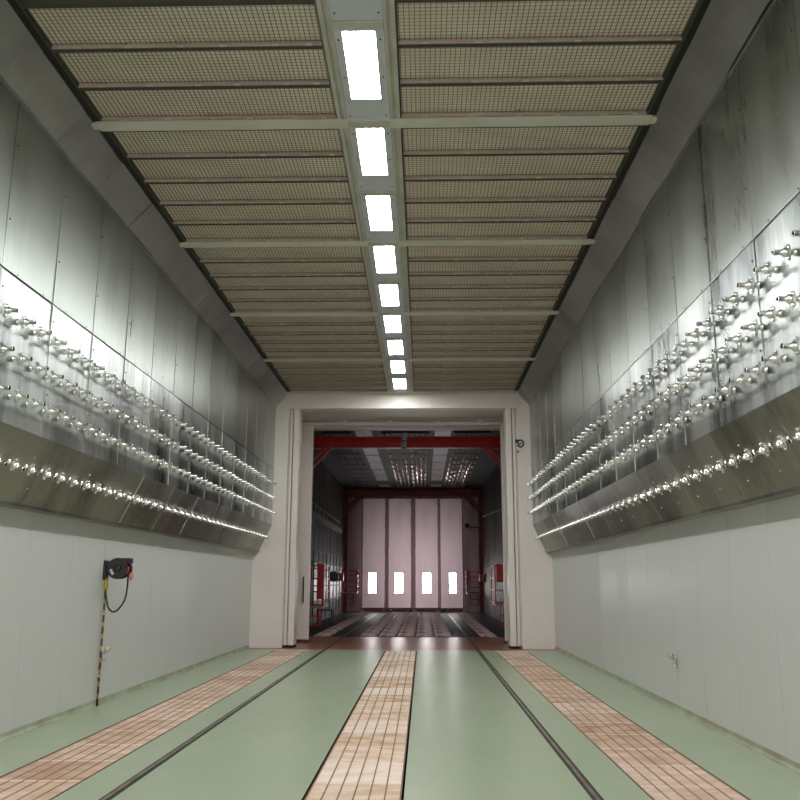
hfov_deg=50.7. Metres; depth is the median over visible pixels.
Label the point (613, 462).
air nozzle
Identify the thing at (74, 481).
air nozzle
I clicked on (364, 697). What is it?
floor grate
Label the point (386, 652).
floor grate
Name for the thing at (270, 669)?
floor grate
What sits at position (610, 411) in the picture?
air nozzle
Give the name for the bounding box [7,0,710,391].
trim
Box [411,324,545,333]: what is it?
panel
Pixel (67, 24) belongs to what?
panel
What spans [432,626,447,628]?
floor grate
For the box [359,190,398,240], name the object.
ceiling light
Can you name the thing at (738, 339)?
air nozzle
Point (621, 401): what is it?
air nozzle
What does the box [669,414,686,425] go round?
air nozzle
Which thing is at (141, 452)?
air nozzle
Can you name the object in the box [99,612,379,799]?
track rail
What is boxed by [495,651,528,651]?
trim
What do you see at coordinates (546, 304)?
panel
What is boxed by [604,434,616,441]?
air nozzle
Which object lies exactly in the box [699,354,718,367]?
air nozzle
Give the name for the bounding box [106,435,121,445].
air nozzle
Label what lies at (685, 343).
air nozzle
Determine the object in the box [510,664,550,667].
floor grate
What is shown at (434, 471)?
diffuser
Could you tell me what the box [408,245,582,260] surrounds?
panel
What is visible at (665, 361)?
air nozzle
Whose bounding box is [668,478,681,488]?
air nozzle
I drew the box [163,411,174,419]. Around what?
air nozzle
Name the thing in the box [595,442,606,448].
air nozzle
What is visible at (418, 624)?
floor grate
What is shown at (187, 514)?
air nozzle
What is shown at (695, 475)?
air nozzle
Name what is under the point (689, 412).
air nozzle
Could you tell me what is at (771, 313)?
air nozzle
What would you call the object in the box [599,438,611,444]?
air nozzle
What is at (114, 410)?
air nozzle
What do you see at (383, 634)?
floor grate
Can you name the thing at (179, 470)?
air nozzle
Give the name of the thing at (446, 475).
mesh panel
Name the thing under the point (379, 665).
floor grate
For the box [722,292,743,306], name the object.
air nozzle
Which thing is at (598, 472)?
air nozzle
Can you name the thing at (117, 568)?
hose reel
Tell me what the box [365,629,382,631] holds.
floor grate
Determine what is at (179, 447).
air nozzle
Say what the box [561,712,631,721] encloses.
floor grate
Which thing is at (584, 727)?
floor grate
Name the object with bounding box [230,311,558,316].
trim
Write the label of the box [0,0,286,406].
ceiling beam
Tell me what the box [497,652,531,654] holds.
floor grate
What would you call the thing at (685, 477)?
air nozzle
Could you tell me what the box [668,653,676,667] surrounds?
valve
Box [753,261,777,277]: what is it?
air nozzle
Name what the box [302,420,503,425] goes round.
door track
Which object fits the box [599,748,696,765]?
floor grate
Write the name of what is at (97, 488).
air nozzle
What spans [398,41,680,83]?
panel
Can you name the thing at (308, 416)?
wall
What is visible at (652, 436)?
air nozzle
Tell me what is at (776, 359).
air nozzle
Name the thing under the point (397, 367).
diffuser
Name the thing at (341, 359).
trim
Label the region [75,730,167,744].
floor grate
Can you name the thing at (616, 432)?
air nozzle
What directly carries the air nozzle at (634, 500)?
attached to the wall at (706, 572)
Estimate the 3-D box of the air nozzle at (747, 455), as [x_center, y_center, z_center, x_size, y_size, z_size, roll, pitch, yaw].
[2.856,0.459,6.952,0.166,0.125,0.072,0,-12,2]
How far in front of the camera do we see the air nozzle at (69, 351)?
8.47 m
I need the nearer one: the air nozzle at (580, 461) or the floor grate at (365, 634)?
the air nozzle at (580, 461)
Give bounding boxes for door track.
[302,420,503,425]
[363,497,460,498]
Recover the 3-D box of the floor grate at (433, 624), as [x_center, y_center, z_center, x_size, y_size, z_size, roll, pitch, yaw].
[1.404,8.080,30.342,0.500,0.021,1.920,0,-12,2]
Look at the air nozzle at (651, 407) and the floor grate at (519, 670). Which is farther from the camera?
the floor grate at (519, 670)
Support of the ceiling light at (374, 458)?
attached to the ceiling
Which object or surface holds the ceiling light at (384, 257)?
attached to the ceiling
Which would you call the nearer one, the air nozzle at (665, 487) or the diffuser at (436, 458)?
the air nozzle at (665, 487)
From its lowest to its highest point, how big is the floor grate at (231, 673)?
0.040 m
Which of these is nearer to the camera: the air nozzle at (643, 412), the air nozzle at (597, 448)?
the air nozzle at (643, 412)
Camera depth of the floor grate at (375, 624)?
30.20 m
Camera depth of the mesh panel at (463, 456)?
32.15 m
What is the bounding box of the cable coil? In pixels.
[515,439,523,447]
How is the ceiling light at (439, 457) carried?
attached to the ceiling
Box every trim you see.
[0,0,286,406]
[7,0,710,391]
[91,115,657,131]
[179,239,594,247]
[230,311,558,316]
[262,358,534,361]
[282,409,302,647]
[286,391,518,393]
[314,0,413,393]
[332,612,385,636]
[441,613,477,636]
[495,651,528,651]
[503,408,521,648]
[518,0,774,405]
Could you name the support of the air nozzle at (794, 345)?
attached to the wall at (706, 572)
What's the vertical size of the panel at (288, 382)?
0.120 m
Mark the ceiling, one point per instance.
(485, 465)
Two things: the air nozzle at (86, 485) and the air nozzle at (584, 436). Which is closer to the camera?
the air nozzle at (86, 485)
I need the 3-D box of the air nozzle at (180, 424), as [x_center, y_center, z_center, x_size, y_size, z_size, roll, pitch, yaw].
[-3.195,0.358,12.381,0.161,0.124,0.072,0,-12,2]
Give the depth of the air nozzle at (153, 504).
11.49 m
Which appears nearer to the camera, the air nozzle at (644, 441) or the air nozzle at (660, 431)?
the air nozzle at (660, 431)
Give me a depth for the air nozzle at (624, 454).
10.59 m
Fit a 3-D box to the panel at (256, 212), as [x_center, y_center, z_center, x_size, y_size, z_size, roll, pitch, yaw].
[-1.771,-2.413,10.688,2.375,0.120,0.586,0,-12,2]
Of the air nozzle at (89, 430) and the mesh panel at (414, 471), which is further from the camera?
the mesh panel at (414, 471)
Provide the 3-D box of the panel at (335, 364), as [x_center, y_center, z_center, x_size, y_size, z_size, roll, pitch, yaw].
[-1.569,-0.821,18.057,2.375,0.120,0.586,0,-12,2]
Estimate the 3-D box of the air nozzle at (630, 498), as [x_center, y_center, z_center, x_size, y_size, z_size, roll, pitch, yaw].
[2.963,1.300,10.845,0.166,0.125,0.072,0,-12,2]
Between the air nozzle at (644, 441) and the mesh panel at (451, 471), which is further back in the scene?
the mesh panel at (451, 471)
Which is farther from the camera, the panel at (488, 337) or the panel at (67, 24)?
the panel at (488, 337)
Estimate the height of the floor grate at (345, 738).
0.040 m
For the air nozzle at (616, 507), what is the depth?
11.47 m
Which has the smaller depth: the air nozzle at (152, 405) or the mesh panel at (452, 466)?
the air nozzle at (152, 405)
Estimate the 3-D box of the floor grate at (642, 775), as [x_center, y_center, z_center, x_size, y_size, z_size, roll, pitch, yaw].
[2.158,3.019,6.749,0.680,0.040,0.739,0,-12,2]
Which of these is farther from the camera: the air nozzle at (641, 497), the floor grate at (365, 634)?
the floor grate at (365, 634)
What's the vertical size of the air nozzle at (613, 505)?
0.125 m
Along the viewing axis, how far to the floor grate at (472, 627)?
28.34 m
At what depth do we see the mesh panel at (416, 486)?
42.55 m
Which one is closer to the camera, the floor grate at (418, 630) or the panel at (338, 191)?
the panel at (338, 191)
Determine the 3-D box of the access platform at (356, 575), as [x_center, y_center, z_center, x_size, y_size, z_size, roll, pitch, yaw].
[-2.461,9.245,41.656,0.770,1.660,0.875,0,-12,2]
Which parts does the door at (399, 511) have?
pane, kick rail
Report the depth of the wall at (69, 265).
9.91 m
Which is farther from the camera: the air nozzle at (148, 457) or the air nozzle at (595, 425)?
the air nozzle at (595, 425)
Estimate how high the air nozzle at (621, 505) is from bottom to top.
0.125 m
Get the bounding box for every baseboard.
[0,645,249,741]
[555,647,799,773]
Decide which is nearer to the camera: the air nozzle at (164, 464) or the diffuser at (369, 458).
the air nozzle at (164, 464)
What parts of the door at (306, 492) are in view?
handle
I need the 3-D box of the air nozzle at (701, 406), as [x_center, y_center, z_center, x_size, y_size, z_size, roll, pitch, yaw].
[2.729,0.054,7.687,0.162,0.126,0.072,0,-12,2]
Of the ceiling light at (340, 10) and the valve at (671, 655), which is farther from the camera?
the valve at (671, 655)
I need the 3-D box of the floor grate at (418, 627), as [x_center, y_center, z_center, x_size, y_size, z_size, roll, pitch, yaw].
[0.822,7.665,28.431,0.500,0.021,1.920,0,-12,2]
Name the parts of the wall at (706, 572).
skirt panel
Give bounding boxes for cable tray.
[312,501,341,533]
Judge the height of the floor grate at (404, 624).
0.021 m
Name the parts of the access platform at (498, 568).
guard post, guard post, panel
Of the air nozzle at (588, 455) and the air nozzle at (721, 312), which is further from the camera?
the air nozzle at (588, 455)
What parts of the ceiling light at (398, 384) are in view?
cross plate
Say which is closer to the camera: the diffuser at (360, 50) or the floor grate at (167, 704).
the diffuser at (360, 50)
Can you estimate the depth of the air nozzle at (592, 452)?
12.60 m
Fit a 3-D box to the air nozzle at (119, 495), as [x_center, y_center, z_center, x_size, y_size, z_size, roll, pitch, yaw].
[-3.396,1.145,10.211,0.166,0.125,0.072,0,-12,2]
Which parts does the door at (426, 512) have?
pane, kick rail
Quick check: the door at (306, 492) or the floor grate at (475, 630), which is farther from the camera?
the floor grate at (475, 630)
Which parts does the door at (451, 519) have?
kick rail, pane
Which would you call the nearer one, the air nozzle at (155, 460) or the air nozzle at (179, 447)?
the air nozzle at (155, 460)
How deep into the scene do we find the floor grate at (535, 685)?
12.52 m
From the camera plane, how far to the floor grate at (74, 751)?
7.60 m
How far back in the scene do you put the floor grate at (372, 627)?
28.19 m
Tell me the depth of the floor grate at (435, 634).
24.15 m
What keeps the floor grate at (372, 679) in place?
in the floor
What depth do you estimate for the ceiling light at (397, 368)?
18.33 m
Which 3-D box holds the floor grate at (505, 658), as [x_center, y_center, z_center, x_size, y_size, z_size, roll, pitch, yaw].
[2.437,5.215,16.913,0.680,0.040,0.739,0,-12,2]
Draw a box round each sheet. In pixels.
[311,549,339,564]
[485,563,503,598]
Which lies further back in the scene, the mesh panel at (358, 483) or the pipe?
the mesh panel at (358, 483)
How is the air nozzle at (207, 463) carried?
attached to the wall at (69, 265)
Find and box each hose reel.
[102,558,132,612]
[327,571,338,581]
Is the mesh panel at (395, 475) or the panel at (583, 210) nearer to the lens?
the panel at (583, 210)
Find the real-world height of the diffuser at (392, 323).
0.001 m
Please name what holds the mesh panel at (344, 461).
attached to the ceiling
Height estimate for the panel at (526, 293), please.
0.120 m
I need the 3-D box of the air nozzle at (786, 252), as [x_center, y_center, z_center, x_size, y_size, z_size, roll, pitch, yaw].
[2.678,-1.029,5.882,0.162,0.126,0.072,0,-12,2]
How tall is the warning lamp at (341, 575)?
0.450 m
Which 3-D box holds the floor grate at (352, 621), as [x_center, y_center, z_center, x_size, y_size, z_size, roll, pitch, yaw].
[-1.962,8.505,32.358,0.500,0.021,1.920,0,-12,2]
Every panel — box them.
[21,0,321,49]
[53,44,329,87]
[79,85,335,120]
[109,129,342,157]
[128,155,347,181]
[145,180,351,203]
[160,203,355,223]
[174,222,358,241]
[193,247,362,261]
[200,261,364,275]
[210,274,367,288]
[219,289,369,300]
[228,301,371,311]
[240,316,374,324]
[244,325,375,334]
[251,333,377,342]
[257,343,379,350]
[262,351,380,358]
[271,361,382,367]
[275,367,383,373]
[278,374,384,379]
[283,380,385,385]
[287,386,386,391]
[321,432,352,436]
[333,449,360,453]
[336,453,363,459]
[339,459,365,464]
[343,464,367,469]
[350,473,371,477]
[353,477,373,481]
[355,481,375,485]
[357,485,377,488]
[382,432,405,439]
[386,447,406,453]
[387,453,407,459]
[389,459,408,464]
[390,464,408,469]
[392,469,409,473]
[393,474,409,477]
[394,478,410,481]
[395,481,410,485]
[396,0,697,44]
[396,485,411,488]
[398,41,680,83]
[400,80,662,116]
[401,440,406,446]
[402,125,640,154]
[403,152,627,179]
[405,178,615,201]
[406,200,604,221]
[406,220,595,239]
[406,432,429,435]
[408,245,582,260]
[408,259,576,274]
[408,449,428,453]
[409,274,569,287]
[409,453,428,459]
[409,459,427,464]
[410,287,563,299]
[410,299,557,310]
[410,464,427,469]
[410,469,427,473]
[411,315,548,324]
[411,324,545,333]
[411,474,427,477]
[412,333,541,342]
[412,342,537,350]
[412,478,427,481]
[412,481,426,485]
[412,485,426,488]
[413,350,533,357]
[413,361,526,366]
[413,367,524,373]
[414,373,522,379]
[414,380,518,385]
[414,385,516,390]
[443,481,467,485]
[443,485,465,488]
[444,478,469,481]
[445,474,470,477]
[446,469,473,473]
[447,464,475,469]
[448,459,477,464]
[449,453,480,459]
[450,449,481,453]
[454,432,489,435]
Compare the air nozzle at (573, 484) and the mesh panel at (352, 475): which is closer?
the air nozzle at (573, 484)
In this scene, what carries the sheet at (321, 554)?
hanging from the wall at (328, 492)
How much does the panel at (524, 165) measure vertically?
0.120 m
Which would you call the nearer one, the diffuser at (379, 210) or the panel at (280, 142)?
the panel at (280, 142)
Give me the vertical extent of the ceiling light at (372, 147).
0.130 m
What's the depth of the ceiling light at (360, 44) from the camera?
7.60 m
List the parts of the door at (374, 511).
pane, kick rail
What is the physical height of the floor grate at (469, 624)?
0.021 m
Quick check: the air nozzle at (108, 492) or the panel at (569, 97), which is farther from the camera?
the air nozzle at (108, 492)
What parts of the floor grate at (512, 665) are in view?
cross rod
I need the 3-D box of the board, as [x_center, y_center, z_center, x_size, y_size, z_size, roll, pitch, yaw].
[-2.990,7.753,35.701,0.070,2.300,10.940,0,-12,2]
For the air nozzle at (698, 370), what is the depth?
7.74 m
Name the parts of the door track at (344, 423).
rail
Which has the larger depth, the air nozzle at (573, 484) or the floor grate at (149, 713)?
the air nozzle at (573, 484)
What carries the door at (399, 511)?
hanging from the door track at (363, 497)
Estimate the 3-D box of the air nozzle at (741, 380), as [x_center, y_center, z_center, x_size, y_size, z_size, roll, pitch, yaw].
[2.703,-0.157,6.713,0.162,0.126,0.072,0,-12,2]
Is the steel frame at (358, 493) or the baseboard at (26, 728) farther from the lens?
the steel frame at (358, 493)
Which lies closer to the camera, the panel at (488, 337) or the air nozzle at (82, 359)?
the air nozzle at (82, 359)
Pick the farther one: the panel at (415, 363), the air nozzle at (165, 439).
the panel at (415, 363)
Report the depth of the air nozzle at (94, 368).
9.12 m
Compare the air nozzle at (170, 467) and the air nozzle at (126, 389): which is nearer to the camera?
the air nozzle at (126, 389)
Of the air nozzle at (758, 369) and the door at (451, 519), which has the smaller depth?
the air nozzle at (758, 369)
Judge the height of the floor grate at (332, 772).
0.040 m
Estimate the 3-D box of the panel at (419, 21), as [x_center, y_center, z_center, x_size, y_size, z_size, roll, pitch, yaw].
[1.194,-3.200,7.004,2.435,0.120,0.586,0,-12,2]
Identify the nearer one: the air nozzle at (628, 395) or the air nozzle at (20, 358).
the air nozzle at (20, 358)
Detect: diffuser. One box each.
[342,32,380,98]
[355,431,372,436]
[356,128,386,174]
[363,449,378,454]
[366,196,391,229]
[366,455,381,462]
[369,463,383,468]
[372,469,385,474]
[374,246,395,271]
[375,475,387,480]
[379,285,398,305]
[384,316,400,331]
[388,341,402,353]
[391,361,404,372]
[393,379,405,387]
[431,475,442,480]
[432,463,444,468]
[432,469,443,474]
[433,449,447,454]
[433,455,446,461]
[435,431,450,435]
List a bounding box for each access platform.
[309,564,329,625]
[342,570,358,604]
[465,571,480,605]
[490,564,503,626]
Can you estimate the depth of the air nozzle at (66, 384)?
8.40 m
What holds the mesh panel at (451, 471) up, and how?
attached to the ceiling
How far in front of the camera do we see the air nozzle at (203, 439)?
13.66 m
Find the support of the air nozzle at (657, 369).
attached to the wall at (706, 572)
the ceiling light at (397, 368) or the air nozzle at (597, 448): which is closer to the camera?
the air nozzle at (597, 448)
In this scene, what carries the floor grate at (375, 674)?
in the floor
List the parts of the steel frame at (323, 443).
gusset plate, gusset plate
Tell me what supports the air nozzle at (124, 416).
attached to the wall at (69, 265)
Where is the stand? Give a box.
[317,609,333,624]
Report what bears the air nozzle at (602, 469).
attached to the wall at (706, 572)
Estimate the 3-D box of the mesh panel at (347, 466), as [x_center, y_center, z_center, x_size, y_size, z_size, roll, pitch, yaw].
[-1.848,2.810,35.346,0.950,0.081,1.500,0,-12,2]
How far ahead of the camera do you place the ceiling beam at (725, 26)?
8.71 m
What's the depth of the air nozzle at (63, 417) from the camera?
8.33 m
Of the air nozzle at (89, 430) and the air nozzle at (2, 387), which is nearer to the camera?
the air nozzle at (2, 387)
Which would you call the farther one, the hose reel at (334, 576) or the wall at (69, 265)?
the hose reel at (334, 576)
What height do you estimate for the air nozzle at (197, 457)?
0.124 m
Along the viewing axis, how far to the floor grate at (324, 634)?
24.41 m
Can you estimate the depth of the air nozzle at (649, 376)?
9.43 m
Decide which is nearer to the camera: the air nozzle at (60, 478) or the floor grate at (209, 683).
the air nozzle at (60, 478)
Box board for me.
[312,551,341,614]
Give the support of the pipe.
attached to the wall at (69, 265)
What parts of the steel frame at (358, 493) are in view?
post, gusset plate, gusset plate, post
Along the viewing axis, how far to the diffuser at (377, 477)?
38.87 m
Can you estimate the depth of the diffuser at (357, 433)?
27.34 m
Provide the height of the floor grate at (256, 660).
0.040 m
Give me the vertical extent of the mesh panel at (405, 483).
0.082 m
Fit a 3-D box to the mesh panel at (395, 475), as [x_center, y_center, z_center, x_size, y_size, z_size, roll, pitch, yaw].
[0.082,3.438,38.227,0.750,0.082,1.500,0,-12,2]
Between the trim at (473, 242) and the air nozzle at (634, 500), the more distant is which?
the trim at (473, 242)
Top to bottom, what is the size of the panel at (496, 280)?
0.120 m
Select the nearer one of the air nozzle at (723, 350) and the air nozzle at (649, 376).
the air nozzle at (723, 350)
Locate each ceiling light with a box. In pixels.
[328,0,382,20]
[332,20,389,118]
[348,121,394,190]
[352,431,391,487]
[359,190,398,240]
[368,242,401,281]
[374,281,403,311]
[379,313,405,337]
[383,338,406,358]
[387,360,407,376]
[390,377,408,391]
[429,431,453,487]
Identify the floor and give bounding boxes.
[0,612,799,799]
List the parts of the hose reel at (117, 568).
wall plate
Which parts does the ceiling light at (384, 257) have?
cross plate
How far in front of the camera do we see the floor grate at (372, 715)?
9.72 m
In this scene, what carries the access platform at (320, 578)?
on the floor
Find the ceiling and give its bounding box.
[34,39,699,489]
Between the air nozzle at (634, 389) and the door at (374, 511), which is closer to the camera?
the air nozzle at (634, 389)
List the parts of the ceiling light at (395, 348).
cross plate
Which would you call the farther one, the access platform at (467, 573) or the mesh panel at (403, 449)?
the access platform at (467, 573)
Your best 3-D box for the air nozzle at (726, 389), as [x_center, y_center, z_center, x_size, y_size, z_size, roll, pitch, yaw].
[2.712,-0.087,7.038,0.162,0.126,0.072,0,-12,2]
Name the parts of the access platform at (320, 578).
guard post, panel, guard post, guard post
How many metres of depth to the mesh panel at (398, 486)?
42.57 m
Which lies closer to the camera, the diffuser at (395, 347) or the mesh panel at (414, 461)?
the diffuser at (395, 347)
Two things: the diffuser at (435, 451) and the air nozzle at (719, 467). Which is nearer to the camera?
the air nozzle at (719, 467)
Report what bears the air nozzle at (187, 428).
attached to the wall at (69, 265)
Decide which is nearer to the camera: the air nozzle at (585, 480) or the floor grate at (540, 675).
the air nozzle at (585, 480)
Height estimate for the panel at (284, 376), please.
0.120 m
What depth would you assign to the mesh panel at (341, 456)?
32.44 m
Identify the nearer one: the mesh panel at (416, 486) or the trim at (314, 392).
the trim at (314, 392)
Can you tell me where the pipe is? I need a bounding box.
[96,578,107,705]
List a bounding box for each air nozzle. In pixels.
[0,303,18,317]
[0,342,14,355]
[0,384,10,391]
[0,454,6,466]
[7,458,24,471]
[8,389,28,402]
[12,352,32,365]
[16,315,35,328]
[24,463,40,475]
[26,397,45,410]
[29,362,48,374]
[33,326,51,338]
[39,468,55,479]
[42,405,60,417]
[45,371,63,382]
[48,337,66,348]
[54,472,69,483]
[57,412,74,423]
[60,379,77,390]
[63,346,79,357]
[68,476,82,487]
[70,418,87,429]
[73,386,89,397]
[76,355,92,365]
[80,480,94,490]
[83,424,99,435]
[86,393,101,404]
[88,363,104,373]
[92,483,105,493]
[95,430,110,440]
[97,400,112,410]
[100,370,115,380]
[103,486,116,496]
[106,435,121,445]
[108,406,123,416]
[111,377,125,387]
[113,490,125,499]
[117,439,130,449]
[119,412,132,421]
[121,384,134,393]
[123,492,134,501]
[126,444,140,453]
[128,417,141,426]
[130,390,143,399]
[132,495,143,504]
[135,449,148,457]
[137,422,150,431]
[139,396,152,404]
[140,498,151,506]
[144,452,156,461]
[146,427,158,435]
[147,401,160,410]
[148,500,159,508]
[152,456,164,464]
[154,431,166,439]
[155,407,167,414]
[156,502,166,510]
[160,460,171,468]
[161,436,173,443]
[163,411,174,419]
[163,505,173,512]
[167,463,178,471]
[168,441,179,447]
[170,416,181,423]
[170,506,179,514]
[174,468,184,474]
[175,445,186,450]
[176,421,187,428]
[177,508,185,515]
[180,471,191,476]
[181,449,192,454]
[183,426,193,431]
[183,510,191,517]
[186,474,196,479]
[187,452,198,457]
[189,430,199,435]
[192,476,202,481]
[193,455,203,460]
[194,433,204,439]
[199,458,208,463]
[200,437,209,442]
[203,482,212,486]
[204,461,213,466]
[205,440,214,445]
[209,464,218,468]
[567,465,576,469]
[570,442,579,446]
[571,483,580,487]
[573,438,583,443]
[574,459,583,464]
[577,434,587,440]
[578,456,587,461]
[579,478,588,482]
[581,431,591,436]
[582,453,592,458]
[585,427,595,432]
[586,450,596,455]
[587,473,597,477]
[589,423,600,429]
[590,446,601,452]
[591,470,602,475]
[593,418,604,425]
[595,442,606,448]
[596,467,607,472]
[598,413,610,420]
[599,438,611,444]
[600,463,612,469]
[603,408,615,416]
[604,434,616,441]
[606,460,617,465]
[608,403,621,411]
[608,503,617,511]
[610,430,622,436]
[611,456,623,462]
[613,501,622,509]
[614,398,627,406]
[615,425,628,432]
[617,452,629,458]
[618,499,628,507]
[620,392,633,400]
[621,420,634,427]
[623,448,636,455]
[624,496,634,505]
[626,385,640,394]
[628,414,641,422]
[629,443,643,450]
[630,494,641,502]
[633,379,647,388]
[635,408,649,417]
[636,438,650,446]
[637,491,648,500]
[640,372,655,381]
[642,402,657,411]
[644,433,658,441]
[644,488,655,497]
[648,364,663,374]
[650,396,665,405]
[651,485,663,494]
[652,428,667,436]
[656,356,672,367]
[658,388,674,399]
[659,481,672,491]
[660,421,676,431]
[665,347,682,358]
[667,381,684,392]
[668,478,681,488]
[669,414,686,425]
[675,338,692,350]
[677,372,694,384]
[677,474,691,485]
[679,407,697,419]
[685,328,703,340]
[687,363,706,376]
[687,469,702,481]
[690,399,709,412]
[696,317,715,330]
[698,465,713,477]
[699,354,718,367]
[702,391,721,404]
[709,305,729,318]
[710,460,726,472]
[712,343,732,357]
[715,382,735,396]
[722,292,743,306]
[722,454,739,467]
[725,332,747,346]
[729,373,750,387]
[736,448,754,462]
[737,277,759,292]
[740,319,763,334]
[744,362,767,377]
[752,442,771,456]
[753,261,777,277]
[757,306,781,321]
[761,350,786,366]
[769,435,789,450]
[771,244,797,260]
[776,290,799,307]
[780,337,799,354]
[787,427,799,443]
[792,230,799,236]
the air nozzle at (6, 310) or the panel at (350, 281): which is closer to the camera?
the air nozzle at (6, 310)
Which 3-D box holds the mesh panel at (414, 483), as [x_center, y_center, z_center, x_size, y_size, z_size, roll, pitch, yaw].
[0.962,4.069,41.138,0.750,0.081,1.500,0,-12,2]
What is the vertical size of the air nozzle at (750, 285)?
0.126 m
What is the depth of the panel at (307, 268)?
12.68 m
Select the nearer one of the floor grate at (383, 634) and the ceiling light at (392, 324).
the ceiling light at (392, 324)
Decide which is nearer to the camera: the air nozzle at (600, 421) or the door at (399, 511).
the air nozzle at (600, 421)
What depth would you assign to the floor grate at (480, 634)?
24.21 m
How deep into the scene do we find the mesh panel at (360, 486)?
42.61 m
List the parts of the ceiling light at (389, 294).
cross plate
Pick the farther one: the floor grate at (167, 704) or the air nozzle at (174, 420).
the air nozzle at (174, 420)
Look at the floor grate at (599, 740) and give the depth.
8.20 m
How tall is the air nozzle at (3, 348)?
0.126 m
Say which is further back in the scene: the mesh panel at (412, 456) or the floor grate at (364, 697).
the mesh panel at (412, 456)
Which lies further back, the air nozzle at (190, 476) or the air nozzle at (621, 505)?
the air nozzle at (190, 476)
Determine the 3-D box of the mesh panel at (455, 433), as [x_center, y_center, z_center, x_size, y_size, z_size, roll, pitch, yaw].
[2.349,1.215,27.900,1.150,0.082,1.500,0,-12,2]
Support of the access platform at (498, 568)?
on the floor
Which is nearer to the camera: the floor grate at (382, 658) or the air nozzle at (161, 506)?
the air nozzle at (161, 506)
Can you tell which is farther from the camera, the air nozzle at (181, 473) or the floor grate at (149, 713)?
the air nozzle at (181, 473)
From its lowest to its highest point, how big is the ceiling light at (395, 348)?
0.130 m
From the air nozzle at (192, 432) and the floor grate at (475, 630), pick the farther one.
the floor grate at (475, 630)
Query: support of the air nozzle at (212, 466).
attached to the wall at (69, 265)
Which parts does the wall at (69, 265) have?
skirt panel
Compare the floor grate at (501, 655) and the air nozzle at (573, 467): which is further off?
the floor grate at (501, 655)
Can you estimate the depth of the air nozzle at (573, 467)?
14.23 m
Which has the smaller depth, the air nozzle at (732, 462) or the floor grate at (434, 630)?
the air nozzle at (732, 462)
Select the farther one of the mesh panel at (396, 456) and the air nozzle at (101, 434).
the mesh panel at (396, 456)
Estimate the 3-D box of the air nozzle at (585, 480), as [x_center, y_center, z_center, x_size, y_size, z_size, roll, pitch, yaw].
[2.881,1.245,13.201,0.161,0.124,0.072,0,-12,2]
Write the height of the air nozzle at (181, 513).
0.123 m
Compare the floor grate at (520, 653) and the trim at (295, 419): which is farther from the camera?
the trim at (295, 419)
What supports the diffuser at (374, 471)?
attached to the ceiling light at (374, 458)
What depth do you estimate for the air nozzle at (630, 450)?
10.26 m
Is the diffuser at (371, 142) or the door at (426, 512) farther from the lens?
the door at (426, 512)
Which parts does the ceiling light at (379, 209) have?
cross plate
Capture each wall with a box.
[0,80,275,733]
[249,386,555,648]
[302,411,503,430]
[309,452,345,624]
[347,497,479,611]
[481,460,503,622]
[529,0,799,763]
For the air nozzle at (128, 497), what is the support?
attached to the wall at (69, 265)
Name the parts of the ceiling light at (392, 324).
cross plate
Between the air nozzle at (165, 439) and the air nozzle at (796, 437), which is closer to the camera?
the air nozzle at (796, 437)
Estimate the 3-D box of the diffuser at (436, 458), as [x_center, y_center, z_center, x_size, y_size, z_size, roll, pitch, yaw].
[1.534,2.290,32.802,0.520,0.020,1.850,0,-12,2]
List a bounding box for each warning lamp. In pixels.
[337,572,343,581]
[479,574,485,581]
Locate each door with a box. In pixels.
[296,426,313,642]
[360,499,386,611]
[387,499,412,611]
[413,499,440,611]
[440,499,463,611]
[500,425,508,643]
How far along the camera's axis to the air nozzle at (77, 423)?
8.65 m
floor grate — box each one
[0,760,116,780]
[0,779,82,799]
[39,743,144,760]
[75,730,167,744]
[104,719,187,730]
[128,709,204,719]
[150,700,218,709]
[168,693,231,700]
[184,687,242,693]
[197,681,252,686]
[210,676,261,681]
[221,671,269,675]
[232,667,276,671]
[241,663,283,666]
[249,659,288,662]
[258,656,295,659]
[264,653,300,655]
[271,650,304,652]
[304,782,401,799]
[314,632,336,636]
[314,762,404,787]
[322,629,342,631]
[325,746,405,762]
[328,625,347,628]
[334,732,407,747]
[335,623,352,625]
[341,620,356,622]
[342,720,408,731]
[348,710,409,720]
[354,702,410,710]
[358,694,411,701]
[359,632,379,636]
[362,688,411,694]
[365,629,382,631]
[366,682,412,687]
[368,626,385,628]
[369,676,412,681]
[372,623,387,625]
[372,672,413,677]
[374,667,413,671]
[377,664,414,667]
[378,632,397,636]
[379,660,414,663]
[381,657,414,659]
[382,629,398,631]
[383,654,415,657]
[384,651,415,653]
[385,626,400,628]
[387,623,401,625]
[397,632,414,636]
[399,629,415,632]
[401,626,415,628]
[402,623,416,625]
[416,629,432,632]
[416,632,433,636]
[417,623,430,625]
[417,626,431,628]
[432,623,445,625]
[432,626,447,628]
[433,629,449,632]
[434,633,451,636]
[466,623,482,625]
[469,626,486,628]
[472,629,491,632]
[477,633,497,636]
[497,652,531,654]
[500,654,535,657]
[503,657,540,660]
[507,661,545,664]
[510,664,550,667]
[514,668,558,672]
[519,673,565,677]
[524,677,573,682]
[530,683,582,688]
[536,689,592,695]
[543,695,603,702]
[551,703,616,712]
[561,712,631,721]
[571,722,649,733]
[584,734,670,748]
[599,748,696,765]
[617,765,727,786]
[638,785,748,799]
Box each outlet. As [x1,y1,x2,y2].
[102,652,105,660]
[673,659,676,667]
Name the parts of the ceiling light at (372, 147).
cross plate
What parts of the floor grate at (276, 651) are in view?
cross rod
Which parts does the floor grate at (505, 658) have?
cross rod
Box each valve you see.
[101,646,109,660]
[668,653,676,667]
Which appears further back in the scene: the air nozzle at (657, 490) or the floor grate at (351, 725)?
the air nozzle at (657, 490)
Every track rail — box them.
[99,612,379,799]
[447,612,603,799]
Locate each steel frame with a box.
[313,436,500,467]
[342,489,483,612]
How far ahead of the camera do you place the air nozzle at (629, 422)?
10.33 m
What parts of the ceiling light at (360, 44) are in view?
cross plate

